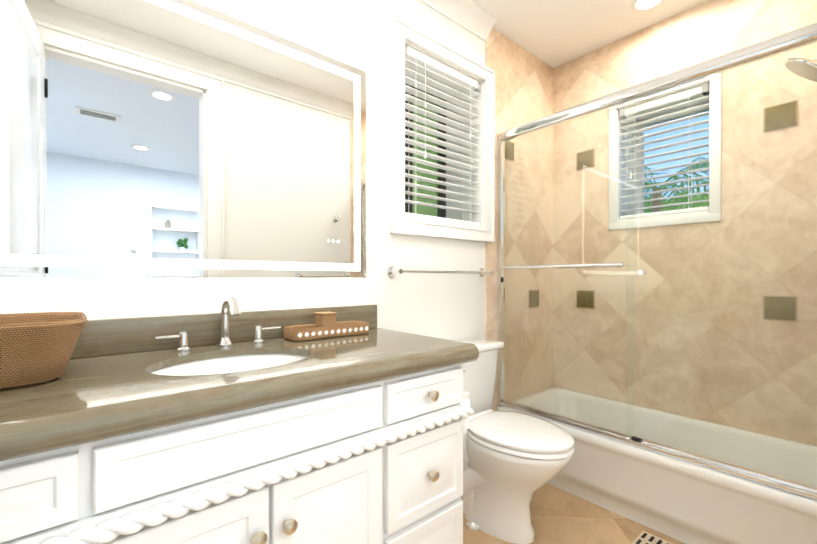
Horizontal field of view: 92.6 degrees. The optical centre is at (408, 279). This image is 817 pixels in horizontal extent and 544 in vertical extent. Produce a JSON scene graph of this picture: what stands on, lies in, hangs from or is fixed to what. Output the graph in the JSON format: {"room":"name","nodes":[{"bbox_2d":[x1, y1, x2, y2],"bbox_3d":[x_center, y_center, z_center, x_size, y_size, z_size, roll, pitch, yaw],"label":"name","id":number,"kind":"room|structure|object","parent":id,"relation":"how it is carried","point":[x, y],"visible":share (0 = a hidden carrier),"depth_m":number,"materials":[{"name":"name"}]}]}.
{"room":"bathroom","nodes":[
{"label":"bathroom","id":0,"kind":"room"},
{"bbox_2d":[0,0,552,410],"bbox_3d":[-0.181,-0.186,1.982,3.580,2.610,0.368,0,0,-40],"label":"wall","id":1,"kind":"structure","parent":0,"point":[355,33],"depth_m":1.88,"materials":[{"name":"white paint"}]},
{"bbox_2d":[0,0,365,277],"bbox_3d":[-0.632,-0.452,1.334,1.149,0.895,0.033,0,0,-40],"label":"led mirror","id":2,"kind":"object","parent":1,"relation":"attached to","point":[166,139],"visible":1,"depth_m":1.22,"materials":[{"name":"white mirror"}]},
{"bbox_2d":[387,266,492,276],"bbox_3d":[0.194,-0.036,2.023,0.713,0.052,0.071,0,0,-40],"label":"towel rail","id":3,"kind":"object","parent":1,"relation":"attached to","point":[392,271],"visible":1,"depth_m":1.94,"materials":[{"name":"silver metal"}]},
{"bbox_2d":[418,0,495,41],"bbox_3d":[-0.419,-1.438,1.493,2.350,0.104,0.078,0,0,-40],"label":"crown molding","id":4,"kind":"structure","parent":1,"relation":"attached to","point":[474,18],"depth_m":2.08,"materials":[{"name":"white wood"}]},
{"bbox_2d":[463,483,684,543],"bbox_3d":[0.701,1.179,-1.238,6.700,0.100,6.700,0,0,-40],"label":"floor","id":5,"kind":"structure","parent":0,"point":[559,516],"depth_m":1.77,"materials":[{"name":"tile"}]},
{"bbox_2d":[0,294,478,543],"bbox_3d":[-0.548,0.585,1.039,1.554,1.074,0.605,0,0,-40],"label":"bathroom vanity","id":6,"kind":"object","parent":5,"relation":"on","point":[230,423],"visible":1,"depth_m":0.92,"materials":[{"name":"white wood"}]},
{"bbox_2d":[0,312,86,389],"bbox_3d":[-0.926,0.154,0.822,0.384,0.135,0.314,0,0,-40],"label":"basket","id":7,"kind":"object","parent":6,"relation":"on","point":[36,348],"visible":1,"depth_m":0.80,"materials":[{"name":"wicker"}]},
{"bbox_2d":[283,311,368,340],"bbox_3d":[-0.310,0.173,1.510,0.320,0.091,0.111,0,0,-40],"label":"tray","id":8,"kind":"object","parent":6,"relation":"on","point":[326,325],"visible":1,"depth_m":1.47,"materials":[{"name":"wood"}]},
{"bbox_2d":[453,338,574,543],"bbox_3d":[0.415,0.727,1.794,0.450,0.800,0.688,0,0,-40],"label":"toilet","id":9,"kind":"object","parent":5,"relation":"on","point":[513,461],"visible":0.77,"depth_m":1.68,"materials":[{"name":"white ceramic"}]},
{"bbox_2d":[632,531,672,543],"bbox_3d":[1.080,1.116,1.581,0.135,0.006,0.280,0,0,-40],"label":"floor vent","id":10,"kind":"object","parent":5,"relation":"in","point":[644,537],"visible":1,"depth_m":1.66,"materials":[{"name":"beige metal"}]},
{"bbox_2d":[497,387,816,543],"bbox_3d":[1.271,0.939,1.967,0.667,0.360,1.538,0,0,-40],"label":"bathtub","id":11,"kind":"object","parent":5,"relation":"on","point":[685,502],"visible":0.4,"depth_m":1.78,"materials":[{"name":"white ceramic"}]},
{"bbox_2d":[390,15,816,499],"bbox_3d":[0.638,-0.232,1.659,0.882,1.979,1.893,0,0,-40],"label":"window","id":12,"kind":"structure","parent":11,"relation":"on","point":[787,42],"depth_m":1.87,"materials":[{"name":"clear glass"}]},
{"bbox_2d":[405,44,480,225],"bbox_3d":[0.180,-0.727,2.100,0.591,0.837,0.066,0,0,-40],"label":"window blind","id":13,"kind":"object","parent":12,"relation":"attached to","point":[424,64],"visible":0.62,"depth_m":2.09,"materials":[{"name":"white painted wood"}]},
{"bbox_2d":[472,0,707,67],"bbox_3d":[0.898,-1.531,-1.170,7.100,0.100,6.560,0,0,-40],"label":"ceiling","id":14,"kind":"structure","parent":0,"point":[554,33],"depth_m":2.26,"materials":[{"name":"white paint"}]},
{"bbox_2d":[630,0,664,11],"bbox_3d":[1.286,-1.488,2.090,0.169,0.007,0.169,0,0,-40],"label":"recessed light","id":15,"kind":"object","parent":14,"relation":"in","point":[641,5],"visible":1,"depth_m":2.11,"materials":[{"name":"white"}]},
{"bbox_2d":[553,0,816,445],"bbox_3d":[1.586,-0.188,2.390,0.360,2.610,2.040,0,0,-40],"label":"wall","id":16,"kind":"structure","parent":0,"point":[704,31],"depth_m":2.09,"materials":[{"name":"tile"}]},
{"bbox_2d":[505,100,797,321],"bbox_3d":[1.198,-0.329,2.105,0.600,1.055,1.232,0,0,-40],"label":"wall tile","id":17,"kind":"structure","parent":16,"relation":"attached to","point":[777,302],"depth_m":1.90,"materials":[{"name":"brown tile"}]},
{"bbox_2d":[609,73,720,230],"bbox_3d":[1.584,-0.708,2.370,0.357,0.800,0.565,0,0,-40],"label":"window","id":18,"kind":"structure","parent":16,"relation":"in","point":[714,179],"depth_m":2.39,"materials":[{"name":"white wood"}]},
{"bbox_2d":[619,82,709,218],"bbox_3d":[1.483,-0.715,2.283,0.066,0.682,0.451,0,0,-40],"label":"window blind","id":19,"kind":"object","parent":18,"relation":"attached to","point":[655,105],"depth_m":2.26,"materials":[{"name":"white plastic"},{"name":"painted wood"}]},
{"bbox_3d":[0.844,-0.182,0.501,3.220,2.610,0.128,0,0,-40],"label":"wall","id":20,"kind":"structure","parent":0,"visible":0},
{"bbox_2d":[783,57,816,81],"bbox_3d":[1.670,-0.865,1.503,0.208,0.199,0.328,0,0,-40],"label":"shower head","id":21,"kind":"object","parent":20,"relation":"attached to","point":[803,68],"depth_m":1.56},
{"label":"outside","id":22,"kind":"structure","parent":0,"visible":0},
{"bbox_2d":[413,97,437,216],"bbox_3d":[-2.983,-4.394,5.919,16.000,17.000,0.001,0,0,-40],"label":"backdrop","id":23,"kind":"structure","parent":22,"point":[416,211],"depth_m":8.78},
{"bbox_2d":[644,111,708,212],"bbox_3d":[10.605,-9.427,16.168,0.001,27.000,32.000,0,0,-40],"label":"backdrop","id":24,"kind":"structure","parent":22,"point":[682,146],"depth_m":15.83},
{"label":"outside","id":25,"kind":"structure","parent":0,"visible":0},
{"bbox_2d":[644,198,668,212],"bbox_3d":[6.914,-0.621,13.664,4.437,4.421,3.913,0,0,-40],"label":"palm tree","id":26,"kind":"object","parent":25,"point":[650,205],"depth_m":13.29,"materials":[{"name":"green plant"}]},
{"bbox_2d":[644,162,708,212],"bbox_3d":[6.668,-0.681,10.372,3.738,4.562,3.824,0,0,-40],"label":"palm tree","id":27,"kind":"object","parent":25,"point":[656,188],"depth_m":10.28,"materials":[{"name":"green plant"}]},
{"bbox_2d":[645,157,708,210],"bbox_3d":[10.133,-1.112,12.726,4.212,5.407,4.133,0,0,-40],"label":"palm tree","id":28,"kind":"object","parent":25,"point":[687,186],"depth_m":13.30,"materials":[{"name":"green plant"}]}
]}

